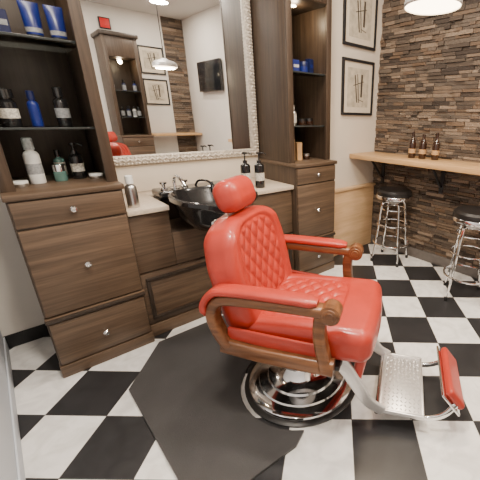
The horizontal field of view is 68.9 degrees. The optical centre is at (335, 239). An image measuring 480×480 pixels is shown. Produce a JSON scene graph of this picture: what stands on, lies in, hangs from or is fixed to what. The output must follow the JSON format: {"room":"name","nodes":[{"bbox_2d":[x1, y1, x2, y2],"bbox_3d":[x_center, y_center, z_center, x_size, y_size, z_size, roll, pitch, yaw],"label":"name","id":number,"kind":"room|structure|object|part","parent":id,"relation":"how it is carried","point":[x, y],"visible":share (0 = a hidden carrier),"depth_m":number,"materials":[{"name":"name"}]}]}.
{"room":"salon","nodes":[
{"label":"salon","id":0,"kind":"room"},
{"bbox_2d":[0,331,17,479],"bbox_3d":[-0.541,-0.136,0.106,0.100,3.000,4.375,-18,28,-42],"label":"wall","id":1,"kind":"structure","parent":0,"point":[8,469],"depth_m":1.36,"materials":[{"name":"grey paint"}]},
{"bbox_2d":[3,337,25,479],"bbox_3d":[-0.526,1.215,0.648,0.008,0.090,4.363,-18,28,-42],"label":"baseboard","id":2,"kind":"structure","parent":1,"relation":"attached to","point":[15,425],"depth_m":1.56,"materials":[{"name":"grey paint"}]},
{"bbox_2d":[0,191,144,336],"bbox_3d":[-0.949,-1.109,2.684,3.420,3.000,0.100,-18,28,-42],"label":"wall","id":3,"kind":"structure","parent":0,"point":[20,310],"depth_m":2.05,"materials":[{"name":"white paint"}]},
{"bbox_2d":[4,324,49,347],"bbox_3d":[-2.001,0.622,2.154,0.210,0.090,0.012,-18,28,-42],"label":"baseboard","id":4,"kind":"structure","parent":3,"relation":"attached to","point":[18,338],"depth_m":2.15,"materials":[{"name":"black wood"}]},
{"bbox_2d":[80,0,258,166],"bbox_3d":[-1.103,-1.313,2.318,1.210,1.487,0.051,-18,28,-42],"label":"wall mirror","id":5,"kind":"object","parent":3,"relation":"attached to","point":[175,78],"visible":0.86,"depth_m":2.36,"materials":[{"name":"clear glass"}]},
{"bbox_3d":[-1.121,-0.649,2.571,1.210,0.065,0.040,-18,28,-42],"label":"frame","id":6,"kind":"part","parent":5,"relation":"part of","materials":[{"name":"silver metal"}]},
{"bbox_3d":[-0.703,-1.449,2.704,0.065,1.367,0.040,-18,28,-42],"label":"frame","id":7,"kind":"part","parent":5,"relation":"part of","materials":[{"name":"silver metal"}]},
{"bbox_2d":[115,156,257,193],"bbox_3d":[-1.133,-0.529,2.623,1.215,0.190,0.017,-18,28,-42],"label":"backsplash","id":8,"kind":"structure","parent":3,"relation":"attached to","point":[146,177],"depth_m":2.56,"materials":[{"name":"beige paint"}]},
{"bbox_2d":[9,243,479,479],"bbox_3d":[0.604,0.901,1.747,3.420,0.050,4.575,-18,28,-42],"label":"floor","id":9,"kind":"structure","parent":0,"point":[87,424],"depth_m":1.66,"materials":[{"name":"tile"}]},
{"bbox_2d":[0,0,154,377],"bbox_3d":[-1.525,-0.539,1.758,0.536,2.560,0.590,-18,28,-42],"label":"storage cabinet","id":10,"kind":"object","parent":9,"relation":"on","point":[74,236],"visible":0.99,"depth_m":1.82,"materials":[{"name":"brown wood"}]},
{"bbox_2d":[0,9,11,32],"bbox_3d":[-1.587,-1.024,1.569,0.052,0.120,0.060,17,26,36],"label":"kit box","id":11,"kind":"object","parent":10,"relation":"on","point":[4,23],"visible":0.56,"depth_m":1.56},
{"bbox_2d":[0,88,22,125],"bbox_3d":[-1.626,-0.656,1.642,0.081,0.175,0.081,-18,28,-42],"label":"bottle","id":12,"kind":"object","parent":10,"relation":"on","point":[9,111],"visible":0.98,"depth_m":1.62,"materials":[{"name":"black plastic"}]},
{"bbox_2d":[13,180,28,187],"bbox_3d":[-1.615,-0.286,1.694,0.074,0.028,0.074,-18,28,-42],"label":"tin","id":13,"kind":"object","parent":10,"relation":"on","point":[17,183],"visible":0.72,"depth_m":1.68,"materials":[{"name":"metal"}]},
{"bbox_2d":[16,0,43,36],"bbox_3d":[-1.488,-1.070,1.627,0.067,0.170,0.065,-2,21,-9],"label":"tube","id":14,"kind":"object","parent":10,"relation":"on","point":[29,11],"visible":0.8,"depth_m":1.61,"materials":[{"name":"blue plastic"}]},
{"bbox_2d":[20,137,46,183],"bbox_3d":[-1.599,-0.418,1.750,0.069,0.235,0.069,-18,28,-42],"label":"shampoo bottle","id":15,"kind":"object","parent":10,"relation":"on","point":[35,171],"visible":1,"depth_m":1.73,"materials":[{"name":"white plastic"}]},
{"bbox_2d":[25,90,43,125],"bbox_3d":[-1.555,-0.677,1.710,0.048,0.170,0.048,-18,28,-42],"label":"spray bottle","id":16,"kind":"object","parent":10,"relation":"on","point":[33,107],"visible":0.97,"depth_m":1.70,"materials":[{"name":"blue plastic"}]},
{"bbox_2d":[0,34,75,52],"bbox_3d":[-1.562,-0.981,1.641,0.430,0.008,0.418,-18,28,-42],"label":"glass shelf","id":17,"kind":"object","parent":10,"relation":"attached to","point":[24,43],"depth_m":1.68,"materials":[{"name":"clear glass"}]},
{"bbox_2d":[0,125,93,127],"bbox_3d":[-1.570,-0.608,1.781,0.430,0.008,0.418,-18,28,-42],"label":"glass shelf","id":18,"kind":"object","parent":10,"relation":"attached to","point":[24,126],"depth_m":1.71,"materials":[{"name":"clear glass"}]},
{"bbox_3d":[-1.718,-1.077,1.772,0.432,1.450,0.020,-18,28,-42],"label":"panel","id":19,"kind":"part","parent":10,"relation":"part of","materials":[{"name":"brown wood"}]},
{"bbox_2d":[42,4,67,39],"bbox_3d":[-1.421,-1.092,1.690,0.067,0.170,0.065,-2,21,-9],"label":"tube","id":20,"kind":"object","parent":10,"relation":"on","point":[54,17],"visible":0.8,"depth_m":1.67,"materials":[{"name":"blue plastic"}]},
{"bbox_2d":[51,164,67,181],"bbox_3d":[-1.537,-0.376,1.849,0.062,0.090,0.062,-18,28,-42],"label":"jar","id":21,"kind":"object","parent":10,"relation":"on","point":[59,170],"visible":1,"depth_m":1.83,"materials":[{"name":"green glass"}]},
{"bbox_2d":[53,149,68,177],"bbox_3d":[-1.593,-0.440,1.916,0.052,0.160,0.052,-18,28,-42],"label":"bottle","id":22,"kind":"object","parent":10,"relation":"on","point":[57,160],"visible":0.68,"depth_m":1.89,"materials":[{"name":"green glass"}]},
{"bbox_2d":[51,87,72,125],"bbox_3d":[-1.474,-0.716,1.782,0.065,0.195,0.065,-18,28,-42],"label":"spray bottle","id":23,"kind":"object","parent":10,"relation":"on","point":[61,107],"visible":0.96,"depth_m":1.77,"materials":[{"name":"black plastic"}]},
{"bbox_3d":[-1.354,-0.163,1.710,0.460,0.128,0.022,-18,28,-42],"label":"drawer","id":24,"kind":"part","parent":10,"relation":"part of","materials":[{"name":"brown wood"}]},
{"bbox_3d":[-1.335,-0.158,1.691,0.034,0.034,0.033,-18,28,-42],"label":"knob","id":25,"kind":"part","parent":10,"relation":"part of","materials":[{"name":"silver metal"}]},
{"bbox_2d":[68,142,86,178],"bbox_3d":[-1.489,-0.458,1.913,0.077,0.200,0.065,-18,28,-42],"label":"pump bottle","id":26,"kind":"object","parent":10,"relation":"on","point":[75,160],"visible":1,"depth_m":1.90,"materials":[{"name":"black plastic"}]},
{"bbox_3d":[-1.360,0.132,1.820,0.460,0.477,0.022,-18,28,-42],"label":"door","id":27,"kind":"part","parent":10,"relation":"part of","materials":[{"name":"brown wood"}]},
{"bbox_3d":[-1.341,0.133,1.799,0.034,0.034,0.033,-18,28,-42],"label":"knob","id":28,"kind":"part","parent":10,"relation":"part of","materials":[{"name":"silver metal"}]},
{"bbox_2d":[44,289,143,321],"bbox_3d":[-1.366,0.368,1.910,0.480,0.009,0.038,-18,28,-42],"label":"divider","id":29,"kind":"object","parent":10,"relation":"on","point":[107,302],"depth_m":1.88,"materials":[{"name":"brown wood"}]},
{"bbox_3d":[-1.364,0.384,1.914,0.484,0.024,0.044,-18,28,-42],"label":"waist molding","id":30,"kind":"part","parent":10,"relation":"part of","materials":[{"name":"brown wood"}]},
{"bbox_2d":[89,172,103,178],"bbox_3d":[-1.403,-0.377,1.947,0.070,0.028,0.070,-18,28,-42],"label":"tin","id":31,"kind":"object","parent":10,"relation":"on","point":[98,175],"visible":1,"depth_m":1.92,"materials":[{"name":"metal"}]},
{"bbox_3d":[-1.368,0.523,1.966,0.460,0.260,0.022,-18,28,-42],"label":"drawer","id":32,"kind":"part","parent":10,"relation":"part of","materials":[{"name":"brown wood"}]},
{"bbox_3d":[-1.349,0.545,1.954,0.034,0.034,0.033,-18,28,-42],"label":"knob","id":33,"kind":"part","parent":10,"relation":"part of","materials":[{"name":"silver metal"}]},
{"bbox_2d":[115,156,293,336],"bbox_3d":[-0.962,-0.050,2.609,1.217,1.070,0.527,-18,28,-42],"label":"vanity cabinet","id":34,"kind":"object","parent":9,"relation":"on","point":[169,251],"visible":0.38,"depth_m":2.30,"materials":[{"name":"brown wood"}]},
{"bbox_2d":[123,192,168,216],"bbox_3d":[-1.297,-0.240,2.159,0.232,0.032,0.509,-18,28,-42],"label":"countertop","id":35,"kind":"structure","parent":34,"relation":"on","point":[148,204],"depth_m":2.05,"materials":[{"name":"beige stone"}]},
{"bbox_2d":[124,175,139,207],"bbox_3d":[-1.217,-0.289,1.976,0.065,0.190,0.065,-18,28,-42],"label":"spray bottle","id":36,"kind":"object","parent":35,"relation":"on","point":[131,193],"visible":1,"depth_m":1.96,"materials":[{"name":"metal"}]},
{"bbox_3d":[-1.194,0.386,2.158,0.024,0.252,0.014,-18,28,-42],"label":"molding","id":37,"kind":"part","parent":34,"relation":"part of","materials":[{"name":"brown wood"}]},
{"bbox_3d":[-1.149,0.012,2.093,0.228,0.368,0.019,-18,28,-42],"label":"panel","id":38,"kind":"part","parent":34,"relation":"part of","materials":[{"name":"brown wood"}]},
{"bbox_2d":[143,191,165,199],"bbox_3d":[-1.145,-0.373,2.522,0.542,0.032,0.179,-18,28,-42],"label":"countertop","id":39,"kind":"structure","parent":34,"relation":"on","point":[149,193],"depth_m":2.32,"materials":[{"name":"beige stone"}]},
{"bbox_2d":[151,174,257,230],"bbox_3d":[-0.855,-0.268,2.252,0.524,0.332,0.680,-18,28,-42],"label":"sink","id":40,"kind":"object","parent":39,"relation":"on","point":[194,203],"visible":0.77,"depth_m":2.18,"materials":[{"name":"black ceramic"}]},
{"bbox_2d":[159,181,167,189],"bbox_3d":[-1.165,-0.369,2.244,0.048,0.056,0.048,-18,28,-42],"label":"tap","id":41,"kind":"object","parent":40,"relation":"on","point":[162,183],"depth_m":2.23,"materials":[{"name":"silver metal"}]},
{"bbox_3d":[-1.052,-0.385,2.226,0.182,0.102,0.029,18,26,38],"label":"spout","id":42,"kind":"part","parent":40,"relation":"part of","materials":[{"name":"silver metal"}]},
{"bbox_2d":[168,185,257,230],"bbox_3d":[-0.799,-0.202,2.216,0.524,0.235,0.520,-18,28,-42],"label":"basin","id":43,"kind":"object","parent":40,"relation":"in","point":[197,206],"depth_m":2.04,"materials":[{"name":"black ceramic"}]},
{"bbox_3d":[-1.005,0.194,2.286,0.553,0.024,0.014,-18,28,-42],"label":"molding","id":44,"kind":"part","parent":34,"relation":"part of","materials":[{"name":"brown wood"}]},
{"bbox_3d":[-1.021,0.321,2.348,0.603,0.355,0.025,-18,28,-42],"label":"panel","id":45,"kind":"part","parent":34,"relation":"part of","materials":[{"name":"brown wood"}]},
{"bbox_3d":[-1.010,0.453,2.383,0.553,0.024,0.014,-18,28,-42],"label":"molding","id":46,"kind":"part","parent":34,"relation":"part of","materials":[{"name":"brown wood"}]},
{"bbox_3d":[-0.882,-0.007,2.372,0.526,0.218,0.019,-18,28,-42],"label":"panel","id":47,"kind":"part","parent":34,"relation":"part of","materials":[{"name":"brown wood"}]},
{"bbox_2d":[251,178,293,194],"bbox_3d":[-0.680,-0.446,2.741,0.455,0.032,0.509,-18,28,-42],"label":"countertop","id":48,"kind":"structure","parent":34,"relation":"on","point":[271,186],"depth_m":2.67,"materials":[{"name":"beige stone"}]},
{"bbox_2d":[240,152,251,179],"bbox_3d":[-0.685,-0.536,2.549,0.089,0.270,0.075,-18,28,-42],"label":"pump bottle","id":49,"kind":"object","parent":48,"relation":"on","point":[244,167],"visible":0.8,"depth_m":2.51,"materials":[{"name":"black plastic"}]},
{"bbox_2d":[254,152,265,187],"bbox_3d":[-0.586,-0.544,2.576,0.089,0.270,0.075,-18,28,-42],"label":"pump bottle","id":50,"kind":"object","parent":48,"relation":"on","point":[258,167],"visible":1,"depth_m":2.55,"materials":[{"name":"black plastic"}]},
{"bbox_3d":[-0.534,-0.193,2.673,0.451,0.368,0.019,-18,28,-42],"label":"panel","id":51,"kind":"part","parent":34,"relation":"part of","materials":[{"name":"brown wood"}]},
{"bbox_3d":[-0.591,0.178,2.754,0.598,0.355,0.025,-18,28,-42],"label":"panel","id":52,"kind":"part","parent":34,"relation":"part of","materials":[{"name":"brown wood"}]},
{"bbox_3d":[-0.392,0.119,2.915,0.024,0.252,0.014,-18,28,-42],"label":"molding","id":53,"kind":"part","parent":34,"relation":"part of","materials":[{"name":"brown wood"}]},
{"bbox_2d":[129,315,303,479],"bbox_3d":[-0.426,0.726,2.068,1.385,0.013,1.195,-18,28,-42],"label":"anti-fatigue mat","id":54,"kind":"object","parent":9,"relation":"on","point":[187,392],"visible":0.56,"depth_m":1.65,"materials":[{"name":"rubber"}]},
{"bbox_2d":[250,0,336,273],"bbox_3d":[-0.332,-0.936,2.884,0.507,2.560,0.590,-18,28,-42],"label":"storage cabinet","id":55,"kind":"object","parent":9,"relation":"on","point":[283,31],"visible":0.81,"depth_m":2.78,"materials":[{"name":"brown wood"}]},
{"bbox_3d":[-0.525,-1.474,2.898,0.403,1.450,0.020,-18,28,-42],"label":"panel","id":56,"kind":"part","parent":55,"relation":"part of","materials":[{"name":"brown wood"}]},
{"bbox_2d":[294,105,296,124],"bbox_3d":[-0.353,-1.053,2.792,0.052,0.160,0.052,-18,28,-42],"label":"bottle","id":57,"kind":"object","parent":55,"relation":"on","point":[295,113],"visible":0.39,"depth_m":2.79,"materials":[{"name":"plastic"}]},
{"bbox_2d":[293,59,298,70],"bbox_3d":[-0.332,-1.412,2.703,0.060,0.100,0.052,-15,26,-37],"label":"kit box","id":58,"kind":"object","parent":55,"relation":"on","point":[295,62],"visible":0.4,"depth_m":2.68,"materials":[{"name":"cardboard"}]},
{"bbox_2d":[295,142,301,159],"bbox_3d":[-0.324,-0.773,2.889,0.050,0.150,0.052,-15,26,-37],"label":"soap box","id":59,"kind":"object","parent":55,"relation":"on","point":[298,145],"visible":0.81,"depth_m":2.87,"materials":[{"name":"beige cardboard"}]},
{"bbox_2d":[298,119,305,124],"bbox_3d":[-0.291,-1.023,2.871,0.072,0.050,0.072,-18,28,-42],"label":"jar","id":60,"kind":"object","parent":55,"relation":"on","point":[300,121],"visible":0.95,"depth_m":2.84,"materials":[{"name":"orange glass"}]},
{"bbox_2d":[299,61,307,71],"bbox_3d":[-0.262,-1.416,2.732,0.072,0.090,0.072,-18,28,-42],"label":"jar","id":61,"kind":"object","parent":55,"relation":"on","point":[303,65],"visible":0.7,"depth_m":2.70,"materials":[{"name":"blue plastic"}]},
{"bbox_2d":[303,153,309,159],"bbox_3d":[-0.261,-0.748,2.967,0.062,0.050,0.062,-18,28,-42],"label":"jar","id":62,"kind":"object","parent":55,"relation":"on","point":[306,156],"visible":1,"depth_m":2.95,"materials":[{"name":"brown glass"}]},
{"bbox_2d":[293,72,319,78],"bbox_3d":[-0.369,-1.378,2.767,0.401,0.008,0.418,-18,28,-42],"label":"glass shelf","id":63,"kind":"object","parent":55,"relation":"attached to","point":[296,75],"depth_m":2.77,"materials":[{"name":"clear glass"}]},
{"bbox_3d":[-0.353,-1.840,2.587,0.403,0.020,0.440,-18,28,-42],"label":"panel","id":64,"kind":"part","parent":55,"relation":"part of","materials":[{"name":"brown wood"}]},
{"bbox_2d":[305,59,312,72],"bbox_3d":[-0.219,-1.454,2.793,0.052,0.120,0.050,14,24,31],"label":"kit box","id":65,"kind":"object","parent":55,"relation":"on","point":[310,61],"visible":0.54,"depth_m":2.77,"materials":[{"name":"blue cardboard"}]},
{"bbox_2d":[305,118,312,124],"bbox_3d":[-0.234,-1.049,2.937,0.072,0.055,0.072,-18,28,-42],"label":"jar","id":66,"kind":"object","parent":55,"relation":"on","point":[309,121],"visible":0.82,"depth_m":2.91,"materials":[{"name":"orange glass"}]},
{"bbox_3d":[-0.161,-0.560,2.835,0.431,0.128,0.022,-18,28,-42],"label":"drawer","id":67,"kind":"part","parent":55,"relation":"part of","materials":[{"name":"brown wood"}]},
{"bbox_3d":[-0.167,-0.266,2.945,0.431,0.477,0.022,-18,28,-42],"label":"door","id":68,"kind":"part","parent":55,"relation":"part of","materials":[{"name":"brown wood"}]},
{"bbox_3d":[-0.175,0.126,3.092,0.431,0.260,0.022,-18,28,-42],"label":"drawer","id":69,"kind":"part","parent":55,"relation":"part of","materials":[{"name":"brown wood"}]},
{"bbox_3d":[-0.171,-0.013,3.039,0.455,0.024,0.044,-18,28,-42],"label":"waist molding","id":70,"kind":"part","parent":55,"relation":"part of","materials":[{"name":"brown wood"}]},
{"bbox_2d":[199,175,464,427],"bbox_3d":[0.023,0.285,1.663,1.266,1.140,0.740,5,21,11],"label":"barber chair","id":71,"kind":"object","parent":9,"relation":"on","point":[303,332],"visible":1,"depth_m":1.56,"materials":[{"name":"red leather"}]},
{"bbox_3d":[-0.434,0.103,1.700,0.271,0.524,0.596,5,21,11],"label":"backrest","id":72,"kind":"part","parent":71,"relation":"part of","materials":[{"name":"red leather"}]},
{"bbox_3d":[-0.287,0.367,1.410,0.552,0.279,0.067,5,21,11],"label":"arm frame","id":73,"kind":"part","parent":71,"relation":"part of","materials":[{"name":"brown wood"}]},
{"bbox_3d":[-0.269,0.448,1.449,0.429,0.094,0.020,5,21,11],"label":"panel","id":74,"kind":"part","parent":71,"relation":"part of","materials":[{"name":"red leather"}]},
{"bbox_3d":[-0.258,0.505,1.454,0.518,0.106,0.052,5,21,11],"label":"rail","id":75,"kind":"part","parent":71,"relation":"part of","materials":[{"name":"brown wood"}]},
{"bbox_3d":[-0.139,0.236,2.023,0.429,0.094,0.020,5,21,11],"label":"panel","id":76,"kind":"part","parent":71,"relation":"part of","materials":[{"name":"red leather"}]},
{"bbox_2d":[246,273,381,362],"bbox_3d":[-0.072,0.363,1.714,0.616,0.192,0.570,5,21,11],"label":"seat cushion","id":77,"kind":"object","parent":71,"relation":"on","point":[354,339],"depth_m":1.51,"materials":[{"name":"red leather"}]},
{"bbox_3d":[-0.152,0.146,2.006,0.552,0.279,0.067,5,21,11],"label":"arm frame","id":78,"kind":"part","parent":71,"relation":"part of","materials":[{"name":"brown wood"}]},
{"bbox_3d":[-0.052,0.419,1.376,0.080,0.277,0.060,5,21,11],"label":"post","id":79,"kind":"part","parent":71,"relation":"part of","materials":[{"name":"brown wood"}]},
{"bbox_3d":[0.046,0.459,1.722,0.070,0.025,0.600,5,21,11],"label":"frame rail","id":80,"kind":"part","parent":71,"relation":"part of","materials":[{"name":"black metal"}]},
{"bbox_3d":[0.083,0.199,1.972,0.080,0.277,0.060,5,21,11],"label":"post","id":81,"kind":"part","parent":71,"relation":"part of","materials":[{"name":"brown wood"}]},
{"bbox_2d":[370,186,412,266],"bbox_3d":[0.582,-0.154,3.408,0.374,0.762,0.374,13,23,28],"label":"bar stool","id":82,"kind":"object","parent":9,"relation":"on","point":[392,195],"visible":1,"depth_m":3.29,"materials":[{"name":"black metal"}]},
{"bbox_3d":[0.588,-0.470,3.289,0.348,0.087,0.348,13,23,28],"label":"seat","id":83,"kind":"part","parent":82,"relation":"part of","materials":[{"name":"black leather"}]},
{"bbox_2d":[443,205,479,300],"bbox_3d":[1.098,0.115,2.716,0.374,0.762,0.374,7,21,15],"label":"bar stool","id":84,"kind":"object","parent":9,"relation":"on","point":[468,215],"visible":1,"depth_m":2.61,"materials":[{"name":"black metal"}]},
{"bbox_3d":[1.104,-0.201,2.598,0.348,0.087,0.348,7,21,15],"label":"seat","id":85,"kind":"part","parent":84,"relation":"part of","materials":[{"name":"black leather"}]},
{"bbox_2d":[330,0,383,188],"bbox_3d":[0.038,-1.333,3.335,0.850,3.000,0.323,-18,28,-42],"label":"wall","id":86,"kind":"structure","parent":0,"point":[349,134],"depth_m":3.27,"materials":[{"name":"beige paint"}]},
{"bbox_2d":[334,182,374,255],"bbox_3d":[0.139,-0.214,3.596,0.810,0.725,0.055,-18,28,-42],"label":"wainscot panel","id":87,"kind":"object","parent":86,"relation":"attached to","point":[353,208],"visible":0.57,"depth_m":3.63,"materials":[{"name":"brown wood"}]},
{"bbox_2d":[341,57,374,115],"bbox_3d":[0.220,-1.471,3.214,0.450,0.490,0.022,-18,28,-42],"label":"picture frame","id":88,"kind":"object","parent":86,"relation":"attached to","point":[357,77],"visible":1,"depth_m":3.20,"materials":[{"name":"paper"}]},
{"bbox_3d":[0.069,-1.421,3.072,0.024,0.442,0.022,-18,28,-42],"label":"frame","id":89,"kind":"part","parent":88,"relation":"part of","materials":[{"name":"wood"}]},
{"bbox_3d":[0.215,-1.253,3.296,0.450,0.024,0.022,-18,28,-42],"label":"frame","id":90,"kind":"part","parent":88,"relation":"part of","materials":[{"name":"wood"}]},
{"bbox_2d":[347,67,368,107],"bbox_3d":[0.216,-1.472,3.217,0.302,0.342,0.012,-18,28,-42],"label":"print","id":91,"kind":"object","parent":88,"relation":"attached to","point":[357,77],"depth_m":3.21,"materials":[{"name":"paper"}]},
{"bbox_3d":[0.224,-1.689,3.132,0.450,0.024,0.022,-18,28,-42],"label":"frame","id":92,"kind":"part","parent":88,"relation":"part of","materials":[{"name":"wood"}]},
{"bbox_3d":[0.370,-1.521,3.356,0.024,0.442,0.022,-18,28,-42],"label":"frame","id":93,"kind":"part","parent":88,"relation":"part of","materials":[{"name":"wood"}]},
{"bbox_2d":[342,0,377,50],"bbox_3d":[0.231,-2.028,3.006,0.450,0.500,0.022,-18,28,-42],"label":"picture frame","id":94,"kind":"object","parent":86,"relation":"attached to","point":[359,16],"visible":1,"depth_m":3.02,"materials":[{"name":"paper"}]},
{"bbox_3d":[0.080,-1.978,2.863,0.024,0.452,0.022,-18,28,-42],"label":"frame","id":95,"kind":"part","parent":94,"relation":"part of","materials":[{"name":"black wood"}]},
{"bbox_3d":[0.227,-1.805,3.089,0.450,0.024,0.022,-18,28,-42],"label":"frame","id":96,"kind":"part","parent":94,"relation":"part of","materials":[{"name":"black wood"}]},
{"bbox_2d":[349,0,371,40],"bbox_3d":[0.228,-2.029,3.009,0.302,0.352,0.012,-18,28,-42],"label":"print","id":97,"kind":"object","parent":94,"relation":"attached to","point":[360,11],"depth_m":3.01,"materials":[{"name":"paper"}]},
{"bbox_3d":[0.382,-2.078,3.147,0.024,0.452,0.022,-18,28,-42],"label":"frame","id":98,"kind":"part","parent":94,"relation":"part of","materials":[{"name":"black wood"}]},
{"bbox_2d":[376,0,479,224],"bbox_3d":[1.806,-0.918,2.320,0.100,3.000,4.375,-18,28,-42],"label":"wall","id":99,"kind":"structure","parent":0,"point":[464,0],"depth_m":3.10,"materials":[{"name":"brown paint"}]},
{"bbox_2d":[371,234,477,278],"bbox_3d":[1.085,0.218,3.383,0.036,0.100,1.902,-18,28,-42],"label":"baseboard","id":100,"kind":"structure","parent":99,"relation":"attached to","point":[423,255],"depth_m":3.46,"materials":[{"name":"brown wood"}]},
{"bbox_2d":[371,0,479,267],"bbox_3d":[1.113,-1.187,2.859,0.034,2.896,1.901,-18,28,-42],"label":"cladding","id":101,"kind":"object","parent":99,"relation":"attached to","point":[426,230],"visible":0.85,"depth_m":3.12,"materials":[{"name":"stone"}]},
{"bbox_2d":[349,152,479,193],"bbox_3d":[0.948,-0.528,2.942,0.401,0.323,1.885,-18,28,-42],"label":"countertop","id":102,"kind":"structure","parent":101,"relation":"attached to","point":[473,168],"depth_m":2.99,"materials":[{"name":"brown wood"}]},
{"bbox_3d":[0.518,-0.760,3.602,0.014,0.278,0.040,-18,28,-42],"label":"bracket plate","id":103,"kind":"part","parent":102,"relation":"part of","materials":[{"name":"black metal"}]},
{"bbox_2d":[408,132,415,157],"bbox_3d":[0.717,-0.884,3.082,0.067,0.235,0.067,-18,28,-42],"label":"beer bottle","id":104,"kind":"object","parent":102,"relation":"on","point":[412,144],"visible":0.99,"depth_m":3.06,"materials":[{"name":"orange glass"}]},
{"bbox_2d":[418,134,426,158],"bbox_3d":[0.801,-0.853,3.033,0.067,0.215,0.067,-18,28,-42],"label":"beer bottle","id":105,"kind":"object","parent":102,"relation":"on","point":[423,144],"visible":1,"depth_m":3.01,"materials":[{"name":"orange glass"}]},
{"bbox_2d":[431,133,439,159],"bbox_3d":[0.900,-0.836,2.964,0.067,0.235,0.067,-18,28,-42],"label":"beer bottle","id":106,"kind":"object","parent":102,"relation":"on","point":[436,145],"visible":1,"depth_m":2.95,"materials":[{"name":"orange glass"}]},
{"bbox_3d":[1.013,-0.578,3.141,0.014,0.278,0.040,-18,28,-42],"label":"bracket plate","id":107,"kind":"part","parent":102,"relation":"part of","materials":[{"name":"black metal"}]},
{"bbox_3d":[0.661,-1.955,0.678,3.420,0.050,4.575,-18,28,-42],"label":"ceiling","id":108,"kind":"structure","parent":0,"visible":0},
{"bbox_2d":[404,0,462,14],"bbox_3d":[0.461,-1.590,1.349,0.264,1.109,0.264,-18,28,-42],"label":"pendant lamp","id":109,"kind":"object","parent":108,"relation":"hanging from","point":[419,7],"visible":1,"depth_m":1.51,"materials":[{"name":"metal"}]}
]}

